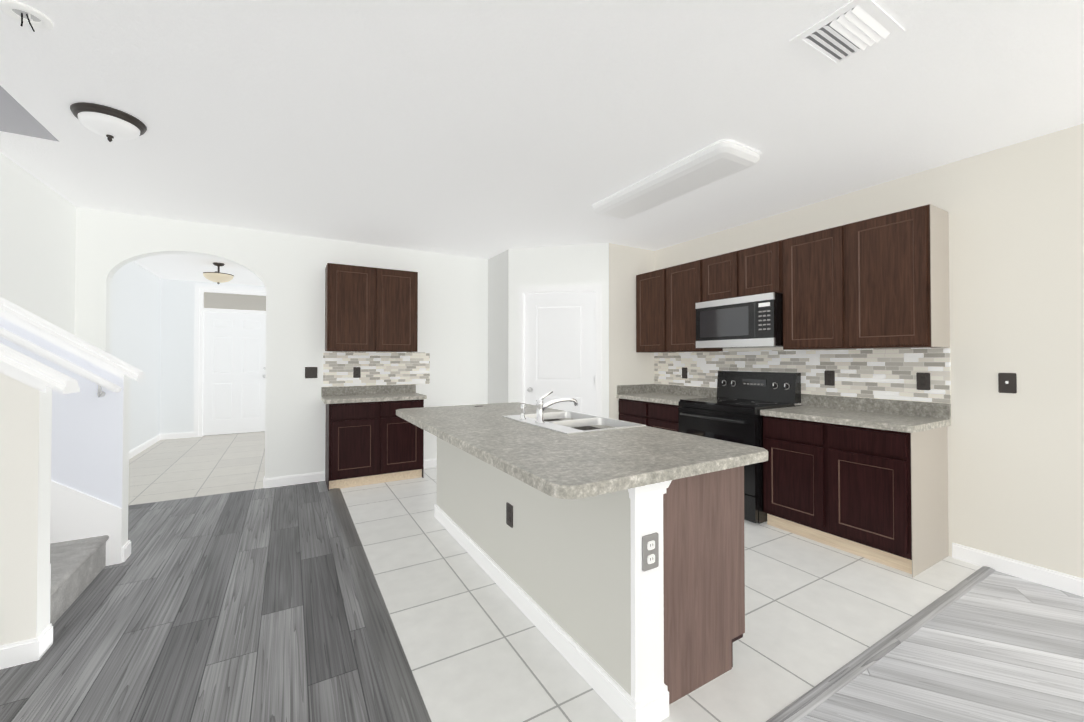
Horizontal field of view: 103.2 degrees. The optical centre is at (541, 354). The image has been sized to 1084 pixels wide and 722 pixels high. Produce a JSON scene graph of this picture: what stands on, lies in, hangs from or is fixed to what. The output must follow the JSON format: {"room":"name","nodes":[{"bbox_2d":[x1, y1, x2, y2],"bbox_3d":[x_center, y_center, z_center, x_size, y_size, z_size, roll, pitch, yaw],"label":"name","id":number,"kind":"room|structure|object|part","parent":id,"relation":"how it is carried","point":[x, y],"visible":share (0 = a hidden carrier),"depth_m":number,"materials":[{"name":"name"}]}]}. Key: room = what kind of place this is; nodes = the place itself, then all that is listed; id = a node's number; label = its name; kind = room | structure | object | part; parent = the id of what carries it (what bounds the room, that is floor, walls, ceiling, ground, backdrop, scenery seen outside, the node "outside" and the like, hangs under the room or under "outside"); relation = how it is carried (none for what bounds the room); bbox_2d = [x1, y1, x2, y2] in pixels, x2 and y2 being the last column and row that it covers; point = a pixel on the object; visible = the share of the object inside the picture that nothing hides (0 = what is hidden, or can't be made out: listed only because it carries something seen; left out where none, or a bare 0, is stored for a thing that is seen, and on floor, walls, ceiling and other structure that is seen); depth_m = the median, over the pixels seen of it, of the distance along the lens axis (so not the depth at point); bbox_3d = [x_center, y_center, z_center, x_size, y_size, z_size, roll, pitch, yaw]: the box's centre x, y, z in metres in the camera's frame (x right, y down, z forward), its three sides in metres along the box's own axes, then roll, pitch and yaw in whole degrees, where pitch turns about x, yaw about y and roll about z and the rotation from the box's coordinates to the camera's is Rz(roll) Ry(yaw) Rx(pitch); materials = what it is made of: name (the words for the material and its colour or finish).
{"room":"kitchen","nodes":[
{"label":"kitchen","id":0,"kind":"room"},
{"bbox_2d":[0,153,75,334],"bbox_3d":[-3.643,0.034,3.014,0.120,2.560,1.280,0,-1,-30],"label":"wall","id":1,"kind":"structure","parent":0,"point":[37,243],"depth_m":3.05,"materials":[{"name":"white paint"}]},
{"bbox_2d":[0,296,144,645],"bbox_3d":[-4.043,0.016,1.386,3.900,2.560,1.180,0,-1,-30],"label":"staircase","id":2,"kind":"structure","parent":0,"point":[87,383],"depth_m":2.47,"materials":[{"name":"white paint"}]},
{"bbox_2d":[0,628,51,668],"bbox_3d":[-3.737,1.244,0.895,3.703,0.092,0.013,0,-1,-30],"label":"baseboard","id":3,"kind":"structure","parent":2,"relation":"attached to","point":[26,650],"depth_m":1.81,"materials":[{"name":"white wood"}]},
{"bbox_2d":[122,540,130,559],"bbox_3d":[-2.973,1.264,2.660,0.633,0.092,0.013,0,-1,-30],"label":"baseboard","id":4,"kind":"structure","parent":2,"relation":"attached to","point":[126,549],"depth_m":2.75,"materials":[{"name":"white wood"}]},
{"bbox_2d":[111,261,265,450],"bbox_3d":[-4.449,0.065,5.684,1.880,2.560,3.900,0,-1,-30],"label":"wall","id":5,"kind":"structure","parent":0,"point":[194,352],"depth_m":7.03,"materials":[{"name":"white paint"}]},
{"bbox_2d":[129,434,159,458],"bbox_3d":[-5.119,1.294,5.206,0.013,0.092,3.780,0,-1,-30],"label":"baseboard","id":6,"kind":"structure","parent":5,"relation":"attached to","point":[135,451],"depth_m":6.04,"materials":[{"name":"white wood"}]},
{"bbox_2d":[160,432,193,439],"bbox_3d":[-5.877,1.314,6.944,0.390,0.092,0.013,0,-1,-30],"label":"baseboard","id":7,"kind":"structure","parent":5,"relation":"attached to","point":[182,434],"depth_m":6.93,"materials":[{"name":"white wood"}]},
{"bbox_3d":[-5.239,0.110,7.393,1.150,2.510,0.152,0,-1,-30],"label":"door","id":8,"kind":"part","parent":5,"relation":"part of","materials":[{"name":"white wood"}]},
{"bbox_2d":[75,207,487,478],"bbox_3d":[-2.335,0.053,4.596,3.980,2.560,0.120,0,-1,-30],"label":"wall","id":9,"kind":"structure","parent":0,"point":[288,270],"depth_m":4.42,"materials":[{"name":"white paint"}]},
{"bbox_2d":[263,472,324,487],"bbox_3d":[-2.524,1.285,4.392,0.548,0.092,0.013,0,-1,-30],"label":"baseboard","id":10,"kind":"structure","parent":9,"relation":"attached to","point":[320,476],"depth_m":4.38,"materials":[{"name":"white wood"}]},
{"bbox_2d":[305,367,316,377],"bbox_3d":[-2.406,0.191,4.478,0.115,0.118,0.009,0,-1,-30],"label":"outlet","id":11,"kind":"object","parent":9,"relation":"attached to","point":[310,372],"depth_m":4.48,"materials":[{"name":"grey plastic"}]},
{"bbox_2d":[325,263,417,351],"bbox_3d":[-1.833,-0.471,4.645,0.898,0.884,0.310,0,-1,-30],"label":"upper cabinet","id":12,"kind":"object","parent":9,"relation":"attached to","point":[370,309],"visible":1,"depth_m":4.49,"materials":[{"name":"brown wood"}]},
{"bbox_2d":[323,352,429,386],"bbox_3d":[-1.821,0.163,4.815,1.130,0.375,0.018,0,-1,-30],"label":"backsplash","id":13,"kind":"structure","parent":9,"relation":"attached to","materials":[{"name":"tile"}]},
{"bbox_2d":[424,458,436,467],"bbox_3d":[-1.081,1.294,5.241,0.910,0.092,0.013,0,-1,-30],"label":"baseboard","id":14,"kind":"structure","parent":9,"relation":"attached to","point":[429,462],"depth_m":5.09,"materials":[{"name":"white wood"}]},
{"bbox_2d":[0,431,1083,721],"bbox_3d":[-1.924,1.337,2.363,8.560,0.060,12.320,0,-1,-30],"label":"floor","id":15,"kind":"structure","parent":0,"point":[226,591],"depth_m":2.03,"materials":[{"name":"grey tile"}]},
{"bbox_2d":[321,352,429,490],"bbox_3d":[-1.710,0.653,4.606,1.145,1.360,0.480,0,-1,-30],"label":"base cabinet","id":16,"kind":"object","parent":15,"relation":"on","point":[371,437],"visible":0.94,"depth_m":4.49,"materials":[{"name":"brown wood"}]},
{"bbox_2d":[321,384,426,403],"bbox_3d":[-1.781,0.415,4.567,0.980,0.135,0.480,0,-1,-30],"label":"countertop","id":17,"kind":"structure","parent":16,"relation":"on","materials":[{"name":"stone"}]},
{"bbox_2d":[434,435,754,721],"bbox_3d":[0.007,0.885,2.647,0.671,0.850,2.363,0,-1,-30],"label":"kitchen island","id":18,"kind":"object","parent":15,"relation":"on","point":[607,555],"depth_m":1.71,"materials":[{"name":"grey paint"}]},
{"bbox_2d":[396,403,767,502],"bbox_3d":[-0.077,0.443,2.601,1.096,0.034,2.400,0,-1,-30],"label":"island countertop","id":19,"kind":"structure","parent":18,"relation":"on","point":[564,468],"depth_m":1.81,"materials":[{"name":"grey stone"}]},
{"bbox_2d":[516,403,527,418],"bbox_3d":[-0.123,0.368,2.743,0.044,0.095,0.044,0,-1,-30],"label":"sprayer","id":20,"kind":"object","parent":19,"relation":"on","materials":[{"name":"silver metal"}]},
{"bbox_2d":[532,391,577,422],"bbox_3d":[0.097,0.318,2.664,0.318,0.192,0.060,0,-1,-30],"label":"faucet","id":21,"kind":"object","parent":19,"relation":"on","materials":[{"name":"silver metal"}]},
{"bbox_2d":[500,411,647,434],"bbox_3d":[0.169,0.500,2.704,0.552,0.171,0.790,0,-1,-30],"label":"sink","id":22,"kind":"object","parent":19,"relation":"in","point":[566,422],"depth_m":2.70,"materials":[{"name":"silver metal"}]},
{"bbox_2d":[619,399,639,423],"bbox_3d":[1.218,0.908,4.666,0.569,0.850,0.538,0,-1,-30],"label":"base cabinet","id":23,"kind":"object","parent":15,"relation":"on","point":[629,409],"depth_m":4.59,"materials":[{"name":"brown wood"}]},
{"bbox_2d":[640,403,678,431],"bbox_3d":[1.412,0.904,4.337,0.569,0.850,0.538,0,-1,-30],"label":"base cabinet","id":24,"kind":"object","parent":15,"relation":"on","point":[656,415],"depth_m":4.22,"materials":[{"name":"brown wood"}]},
{"bbox_2d":[616,391,707,406],"bbox_3d":[1.308,0.461,4.503,0.584,0.040,0.920,0,-1,-30],"label":"countertop","id":25,"kind":"structure","parent":24,"relation":"on","point":[645,396],"depth_m":4.45,"materials":[{"name":"grey stone"}]},
{"bbox_2d":[327,488,994,721],"bbox_3d":[0.323,1.313,3.393,3.362,0.012,3.824,0,-1,-30],"label":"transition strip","id":26,"kind":"object","parent":15,"relation":"on","point":[404,698],"depth_m":1.93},
{"bbox_2d":[678,371,800,523],"bbox_3d":[1.684,0.731,3.743,0.680,1.145,0.753,0,-1,-30],"label":"range","id":27,"kind":"object","parent":15,"relation":"on","point":[730,412],"visible":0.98,"depth_m":3.59,"materials":[{"name":"black metal"}]},
{"bbox_2d":[763,415,811,539],"bbox_3d":[2.071,0.891,3.216,0.569,0.850,0.536,0,-1,-30],"label":"base cabinet","id":28,"kind":"object","parent":15,"relation":"on","point":[787,472],"depth_m":3.14,"materials":[{"name":"brown wood"}]},
{"bbox_2d":[808,423,948,577],"bbox_3d":[2.264,0.888,2.888,0.569,0.850,0.540,0,-1,-30],"label":"base cabinet","id":29,"kind":"object","parent":15,"relation":"on","point":[867,477],"depth_m":2.70,"materials":[{"name":"brown wood"}]},
{"bbox_2d":[760,407,950,434],"bbox_3d":[2.166,0.444,3.045,0.584,0.040,0.937,0,-1,-30],"label":"countertop","id":30,"kind":"structure","parent":29,"relation":"on","point":[877,420],"depth_m":2.87,"materials":[{"name":"grey stone"}]},
{"bbox_2d":[0,0,1083,285],"bbox_3d":[-1.924,-2.522,2.408,8.560,2.541,12.320,0,-1,-30],"label":"ceiling","id":31,"kind":"structure","parent":0,"point":[480,128],"depth_m":2.19,"materials":[{"name":"white paint"}]},
{"bbox_2d":[0,0,53,31],"bbox_3d":[-1.912,-1.234,1.593,0.131,0.056,0.131,0,-1,15],"label":"smoke detector","id":32,"kind":"object","parent":31,"relation":"attached to","point":[26,15],"visible":1,"depth_m":1.54,"materials":[{"name":"white plastic"}]},
{"bbox_2d":[70,102,146,141],"bbox_3d":[-2.292,-1.190,2.280,0.290,0.129,0.290,0,-1,-30],"label":"dome ceiling light","id":33,"kind":"object","parent":31,"relation":"attached to","point":[110,123],"visible":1,"depth_m":2.22,"materials":[{"name":"white glass"}]},
{"bbox_2d":[203,262,233,283],"bbox_3d":[-4.326,-1.074,5.746,0.340,0.280,0.340,0,-1,-30],"label":"light","id":34,"kind":"object","parent":31,"relation":"attached to","point":[218,277],"visible":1,"depth_m":5.67,"materials":[{"name":"beige glass"}]},
{"bbox_2d":[592,139,760,218],"bbox_3d":[0.892,-1.208,3.132,0.385,0.072,1.300,0,-1,-30],"label":"fluorescent ceiling light","id":35,"kind":"object","parent":31,"relation":"attached to","point":[715,161],"visible":1,"depth_m":2.90,"materials":[{"name":"white plastic"}]},
{"bbox_2d":[789,0,904,69],"bbox_3d":[1.201,-1.253,1.696,0.330,0.016,0.260,0,-1,-30],"label":"ceiling vent","id":36,"kind":"object","parent":31,"relation":"in","point":[849,31],"visible":1,"depth_m":1.68,"materials":[{"name":"white metal"}]},
{"bbox_2d":[488,243,654,419],"bbox_3d":[0.318,0.061,5.274,1.520,2.560,1.400,0,-1,-30],"label":"wall","id":37,"kind":"structure","parent":0,"point":[561,321],"depth_m":4.87,"materials":[{"name":"white paint"}]},
{"bbox_3d":[0.196,0.286,4.860,0.742,2.099,0.722,0,-1,-30],"label":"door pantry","id":38,"kind":"part","parent":37,"relation":"part of","materials":[{"name":"white wood"}]},
{"bbox_2d":[616,383,655,394],"bbox_3d":[1.073,0.396,4.887,0.560,0.100,0.020,0,-1,-30],"label":"backsplash","id":39,"kind":"structure","parent":37,"relation":"attached to","point":[621,389],"depth_m":4.85,"materials":[{"name":"grey stone"}]},
{"bbox_2d":[654,123,1083,578],"bbox_3d":[3.078,0.025,2.199,0.120,2.560,6.940,0,-1,-30],"label":"wall","id":40,"kind":"structure","parent":0,"point":[1015,211],"depth_m":2.57,"materials":[{"name":"white paint"}]},
{"bbox_2d":[636,271,659,351],"bbox_3d":[1.331,-0.464,4.747,0.310,0.884,0.541,0,-1,-30],"label":"upper cabinet","id":41,"kind":"object","parent":40,"relation":"attached to","point":[647,326],"depth_m":4.74,"materials":[{"name":"brown wood"}]},
{"bbox_2d":[656,260,722,351],"bbox_3d":[1.524,-0.468,4.418,0.310,0.884,0.533,0,-1,-30],"label":"upper cabinet","id":42,"kind":"object","parent":40,"relation":"attached to","point":[677,287],"depth_m":4.36,"materials":[{"name":"brown wood"}]},
{"bbox_2d":[700,253,727,301],"bbox_3d":[1.777,-0.702,3.990,0.310,0.426,0.457,0,-1,-30],"label":"upper cabinet","id":43,"kind":"object","parent":40,"relation":"attached to","point":[713,270],"depth_m":3.99,"materials":[{"name":"brown wood"}]},
{"bbox_2d":[728,241,779,297],"bbox_3d":[1.935,-0.705,3.723,0.310,0.426,0.454,0,-1,-30],"label":"upper cabinet","id":44,"kind":"object","parent":40,"relation":"attached to","point":[755,270],"depth_m":3.64,"materials":[{"name":"brown wood"}]},
{"bbox_2d":[695,292,782,348],"bbox_3d":[1.815,-0.274,3.829,0.403,0.425,0.758,0,-1,-30],"label":"microwave","id":45,"kind":"object","parent":44,"relation":"attached to","point":[753,321],"visible":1,"depth_m":3.64,"materials":[{"name":"black"}]},
{"bbox_2d":[656,383,950,418],"bbox_3d":[1.982,0.384,3.914,0.020,0.100,2.620,0,-1,-30],"label":"backsplash","id":46,"kind":"structure","parent":40,"relation":"attached to","point":[890,407],"depth_m":3.22,"materials":[{"name":"grey stone"}]},
{"bbox_2d":[780,226,843,349],"bbox_3d":[2.168,-0.481,3.323,0.310,0.884,0.460,0,-1,-30],"label":"upper cabinet","id":47,"kind":"object","parent":40,"relation":"attached to","point":[813,297],"depth_m":3.24,"materials":[{"name":"brown wood"}]},
{"bbox_2d":[840,204,949,348],"bbox_3d":[2.403,-0.485,2.923,0.310,0.884,0.467,0,-1,-30],"label":"upper cabinet","id":48,"kind":"object","parent":40,"relation":"attached to","point":[880,282],"depth_m":2.79,"materials":[{"name":"brown wood"}]},
{"bbox_2d":[998,373,1016,392],"bbox_3d":[2.780,0.172,2.567,0.018,0.120,0.075,0,-1,-30],"label":"light switch","id":49,"kind":"object","parent":40,"relation":"attached to","point":[1007,382],"visible":1,"depth_m":2.57,"materials":[{"name":"grey plastic"}]},
{"bbox_2d":[952,543,1083,596],"bbox_3d":[3.686,1.245,1.020,0.013,0.092,4.075,0,-1,-30],"label":"baseboard","id":50,"kind":"structure","parent":40,"relation":"attached to","point":[1061,581],"depth_m":2.51,"materials":[{"name":"white wood"}]}
]}

